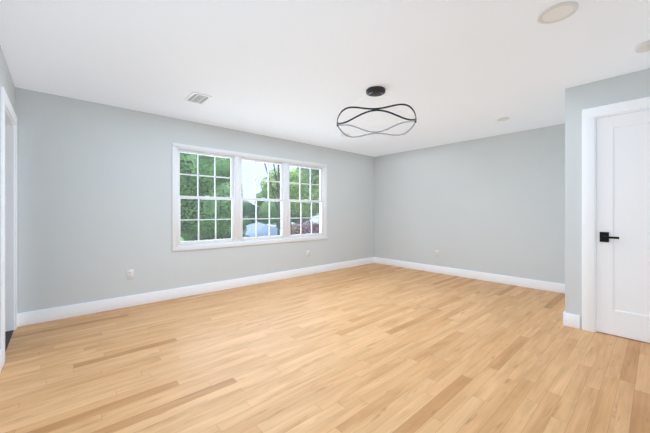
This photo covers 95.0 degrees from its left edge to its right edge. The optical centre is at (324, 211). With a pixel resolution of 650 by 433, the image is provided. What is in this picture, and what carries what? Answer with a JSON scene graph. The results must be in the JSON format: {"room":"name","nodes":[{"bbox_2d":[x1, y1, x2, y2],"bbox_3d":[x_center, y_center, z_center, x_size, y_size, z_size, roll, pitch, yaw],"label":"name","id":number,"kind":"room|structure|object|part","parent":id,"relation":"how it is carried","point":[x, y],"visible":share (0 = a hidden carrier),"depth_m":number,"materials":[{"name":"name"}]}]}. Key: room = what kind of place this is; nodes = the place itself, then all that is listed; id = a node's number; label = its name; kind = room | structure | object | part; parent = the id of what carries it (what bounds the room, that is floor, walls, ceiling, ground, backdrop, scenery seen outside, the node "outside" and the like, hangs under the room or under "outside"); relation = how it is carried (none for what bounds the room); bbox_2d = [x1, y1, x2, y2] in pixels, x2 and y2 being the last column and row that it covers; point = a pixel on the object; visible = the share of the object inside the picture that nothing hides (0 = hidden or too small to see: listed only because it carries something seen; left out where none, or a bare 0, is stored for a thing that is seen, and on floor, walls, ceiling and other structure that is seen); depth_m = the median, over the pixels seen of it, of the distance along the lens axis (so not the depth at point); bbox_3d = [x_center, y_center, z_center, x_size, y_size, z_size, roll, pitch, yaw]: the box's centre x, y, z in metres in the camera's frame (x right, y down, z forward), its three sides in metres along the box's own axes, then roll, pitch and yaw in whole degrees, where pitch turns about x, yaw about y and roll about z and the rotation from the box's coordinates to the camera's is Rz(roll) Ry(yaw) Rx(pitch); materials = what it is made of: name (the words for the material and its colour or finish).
{"room":"empty living room","nodes":[
{"label":"empty living room","id":0,"kind":"room"},
{"bbox_2d":[0,45,14,111],"bbox_3d":[-1.542,-0.050,1.117,0.150,2.440,5.000,0,0,-42],"label":"wall","id":1,"kind":"structure","parent":0,"point":[6,82],"depth_m":2.53,"materials":[{"name":"paint"}]},
{"bbox_2d":[0,349,2,372],"bbox_3d":[-1.137,1.103,0.788,0.016,0.135,3.930,0,0,-42],"label":"baseboard","id":2,"kind":"structure","parent":1,"relation":"attached to","point":[1,350],"depth_m":2.20,"materials":[{"name":"paint"}]},
{"bbox_2d":[0,86,16,364],"bbox_3d":[-2.796,0.107,2.645,0.018,2.125,1.020,0,0,-42],"label":"door frame","id":3,"kind":"structure","parent":1,"relation":"attached to","point":[5,102],"depth_m":2.27,"materials":[{"name":"paint"}]},
{"bbox_2d":[5,108,13,331],"bbox_3d":[-2.857,0.150,2.590,0.152,2.040,0.850,0,0,-42],"label":"hall door","id":4,"kind":"structure","parent":1,"relation":"in","point":[9,225],"depth_m":2.92,"materials":[{"name":"paint"}]},
{"bbox_2d":[15,87,373,312],"bbox_3d":[-1.059,-0.050,5.003,6.050,2.440,0.150,0,0,-42],"label":"wall","id":5,"kind":"structure","parent":0,"point":[94,201],"depth_m":3.64,"materials":[{"name":"paint"}]},
{"bbox_2d":[127,269,133,278],"bbox_3d":[-2.411,0.770,3.687,0.072,0.116,0.008,0,0,-42],"label":"electrical outlet","id":6,"kind":"object","parent":5,"relation":"attached to","point":[130,273],"visible":1,"depth_m":3.69,"materials":[{"name":"white plastic"}]},
{"bbox_2d":[17,257,375,326],"bbox_3d":[-1.003,1.103,4.941,5.750,0.135,0.016,0,0,-42],"label":"baseboard","id":7,"kind":"structure","parent":5,"relation":"attached to","point":[80,309],"depth_m":3.92,"materials":[{"name":"paint"}]},
{"bbox_2d":[172,143,326,251],"bbox_3d":[-1.055,-0.200,4.991,2.804,1.464,0.163,0,0,-42],"label":"window","id":8,"kind":"structure","parent":5,"relation":"in","point":[236,204],"depth_m":4.67,"materials":[{"name":"plastic"}]},
{"bbox_2d":[0,263,649,432],"bbox_3d":[0.117,1.228,2.600,7.500,0.124,5.300,0,0,-42],"label":"floor","id":9,"kind":"structure","parent":0,"point":[374,348],"depth_m":2.29,"materials":[{"name":"brown wood"}]},
{"bbox_2d":[0,0,649,156],"bbox_3d":[0.657,-1.330,3.083,6.050,0.120,5.300,0,0,-42],"label":"ceiling","id":10,"kind":"structure","parent":0,"point":[309,71],"depth_m":2.50,"materials":[{"name":"paint"}]},
{"bbox_2d":[185,92,211,104],"bbox_3d":[-1.415,-1.265,3.323,0.200,0.010,0.300,0,0,-42],"label":"ceiling vent","id":11,"kind":"object","parent":10,"relation":"in","point":[197,98],"visible":1,"depth_m":3.31,"materials":[{"name":"white plastic"}]},
{"bbox_2d":[337,86,416,137],"bbox_3d":[0.527,-1.063,3.101,0.807,0.411,0.807,0,0,-42],"label":"pendant light","id":12,"kind":"object","parent":10,"relation":"hanging from","point":[374,91],"visible":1,"depth_m":3.03,"materials":[{"name":"grey metal"}]},
{"bbox_2d":[497,117,509,120],"bbox_3d":[2.430,-1.264,4.064,0.150,0.010,0.150,0,0,-42],"label":"recessed light","id":13,"kind":"object","parent":10,"relation":"in","point":[503,119],"visible":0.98,"depth_m":4.06,"materials":[{"name":"white plastic"}]},
{"bbox_2d":[537,1,578,23],"bbox_3d":[1.480,-1.264,1.900,0.210,0.010,0.210,0,0,-42],"label":"recessed light","id":14,"kind":"object","parent":10,"relation":"in","point":[558,12],"visible":1,"depth_m":1.89,"materials":[{"name":"white plastic"}]},
{"bbox_2d":[634,40,649,52],"bbox_3d":[2.435,-1.251,2.258,0.132,0.038,0.132,0,0,-42],"label":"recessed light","id":15,"kind":"object","parent":10,"relation":"attached to","point":[642,47],"visible":1,"depth_m":2.25,"materials":[{"name":"white plastic"}]},
{"bbox_2d":[374,124,564,283],"bbox_3d":[2.907,-0.050,4.993,0.150,2.440,5.150,0,0,-42],"label":"wall","id":16,"kind":"structure","parent":0,"point":[493,204],"depth_m":5.13,"materials":[{"name":"paint"}]},
{"bbox_2d":[376,257,564,293],"bbox_3d":[2.378,1.103,5.460,0.016,0.135,3.690,0,0,-42],"label":"baseboard","id":17,"kind":"structure","parent":16,"relation":"attached to","point":[523,282],"depth_m":5.10,"materials":[{"name":"paint"}]},
{"bbox_2d":[565,83,588,328],"bbox_3d":[3.104,-0.050,3.513,1.530,2.440,0.180,0,0,-42],"label":"wall","id":18,"kind":"structure","parent":0,"point":[576,97],"depth_m":3.01,"materials":[{"name":"paint"}]},
{"bbox_2d":[563,311,575,325],"bbox_3d":[3.025,1.103,3.574,1.526,0.135,0.016,0,0,-42],"label":"baseboard","id":19,"kind":"structure","parent":18,"relation":"attached to","point":[568,318],"depth_m":3.04,"materials":[{"name":"paint"}]},
{"bbox_2d":[589,68,649,107],"bbox_3d":[3.029,-0.050,2.561,0.150,2.440,1.060,0,0,-42],"label":"wall","id":20,"kind":"structure","parent":0,"point":[617,89],"depth_m":2.77,"materials":[{"name":"paint"}]},
{"bbox_2d":[582,97,649,331],"bbox_3d":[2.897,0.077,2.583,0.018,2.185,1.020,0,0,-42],"label":"door frame","id":21,"kind":"structure","parent":20,"relation":"attached to","point":[589,115],"depth_m":2.92,"materials":[{"name":"paint"}]},
{"bbox_2d":[597,109,649,342],"bbox_3d":[2.906,0.127,2.591,0.093,2.071,0.808,0,0,-42],"label":"door","id":22,"kind":"structure","parent":20,"relation":"in","point":[623,225],"depth_m":2.76,"materials":[{"name":"paint"}]},
{"bbox_3d":[2.683,0.240,2.813,0.057,0.096,0.138,0,0,-42],"label":"door handle","id":23,"kind":"part","parent":22,"relation":"part of","materials":[{"name":"black metal"}]},
{"label":"outside","id":24,"kind":"structure","parent":0,"visible":0},
{"bbox_3d":[-18.837,4.320,36.071,120.000,0.300,69.830,0,0,-42],"label":"ground","id":25,"kind":"structure","parent":24,"visible":0},
{"bbox_2d":[180,152,242,236],"bbox_3d":[-4.394,1.062,7.610,4.607,6.226,4.216,0,0,-42],"label":"tree","id":26,"kind":"object","parent":25,"relation":"on","point":[191,189],"depth_m":6.91,"materials":[{"name":"green plant"}]},
{"bbox_2d":[181,220,247,240],"bbox_3d":[-3.768,2.131,10.323,2.357,4.095,2.604,0,0,-42],"label":"tree","id":27,"kind":"object","parent":25,"relation":"on","point":[225,235],"depth_m":9.73,"materials":[{"name":"green plant"}]},
{"bbox_2d":[225,200,266,224],"bbox_3d":[-6.823,1.500,25.650,4.535,5.358,4.863,0,0,-42],"label":"tree","id":28,"kind":"object","parent":25,"relation":"on","point":[249,212],"depth_m":24.52,"materials":[{"name":"green plant"}]},
{"bbox_2d":[254,192,280,228],"bbox_3d":[-4.139,0.834,26.775,5.168,6.678,5.140,0,0,-42],"label":"tree","id":29,"kind":"object","parent":25,"relation":"on","point":[262,196],"depth_m":24.72,"materials":[{"name":"green plant"}]},
{"bbox_2d":[244,222,292,237],"bbox_3d":[-4.024,2.385,17.838,8.020,3.570,8.020,0,0,-42],"label":"house","id":30,"kind":"structure","parent":25,"relation":"on","point":[262,227],"depth_m":16.91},
{"bbox_2d":[264,164,279,235],"bbox_3d":[-1.424,0.706,8.895,1.644,6.931,1.509,0,0,-42],"label":"tree","id":31,"kind":"object","parent":25,"relation":"on","point":[278,229],"depth_m":8.97,"materials":[{"name":"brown plant"}]},
{"bbox_2d":[263,184,292,233],"bbox_3d":[-1.815,0.992,15.338,2.889,6.374,2.664,0,0,-42],"label":"tree","id":32,"kind":"object","parent":25,"relation":"on","point":[275,198],"depth_m":14.80,"materials":[{"name":"green plant"}]},
{"bbox_2d":[260,169,308,203],"bbox_3d":[-1.528,1.265,11.358,1.966,5.811,1.929,0,0,-42],"label":"tree","id":33,"kind":"object","parent":25,"relation":"on","point":[291,179],"depth_m":10.86,"materials":[{"name":"green plant"}]},
{"bbox_2d":[258,198,318,224],"bbox_3d":[-2.957,0.915,24.504,5.950,6.516,5.178,0,0,-42],"label":"tree","id":34,"kind":"object","parent":25,"relation":"on","point":[264,210],"depth_m":22.45,"materials":[{"name":"green plant"}]},
{"bbox_2d":[273,167,319,223],"bbox_3d":[0.005,0.740,12.956,4.860,6.871,4.573,0,0,-42],"label":"tree","id":35,"kind":"object","parent":25,"relation":"on","point":[307,206],"depth_m":11.53,"materials":[{"name":"green plant"}]},
{"bbox_2d":[290,220,319,234],"bbox_3d":[-0.265,2.244,12.090,2.509,3.875,2.276,0,0,-42],"label":"tree","id":36,"kind":"object","parent":25,"relation":"on","point":[314,227],"depth_m":11.49,"materials":[{"name":"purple plant"}]}
]}

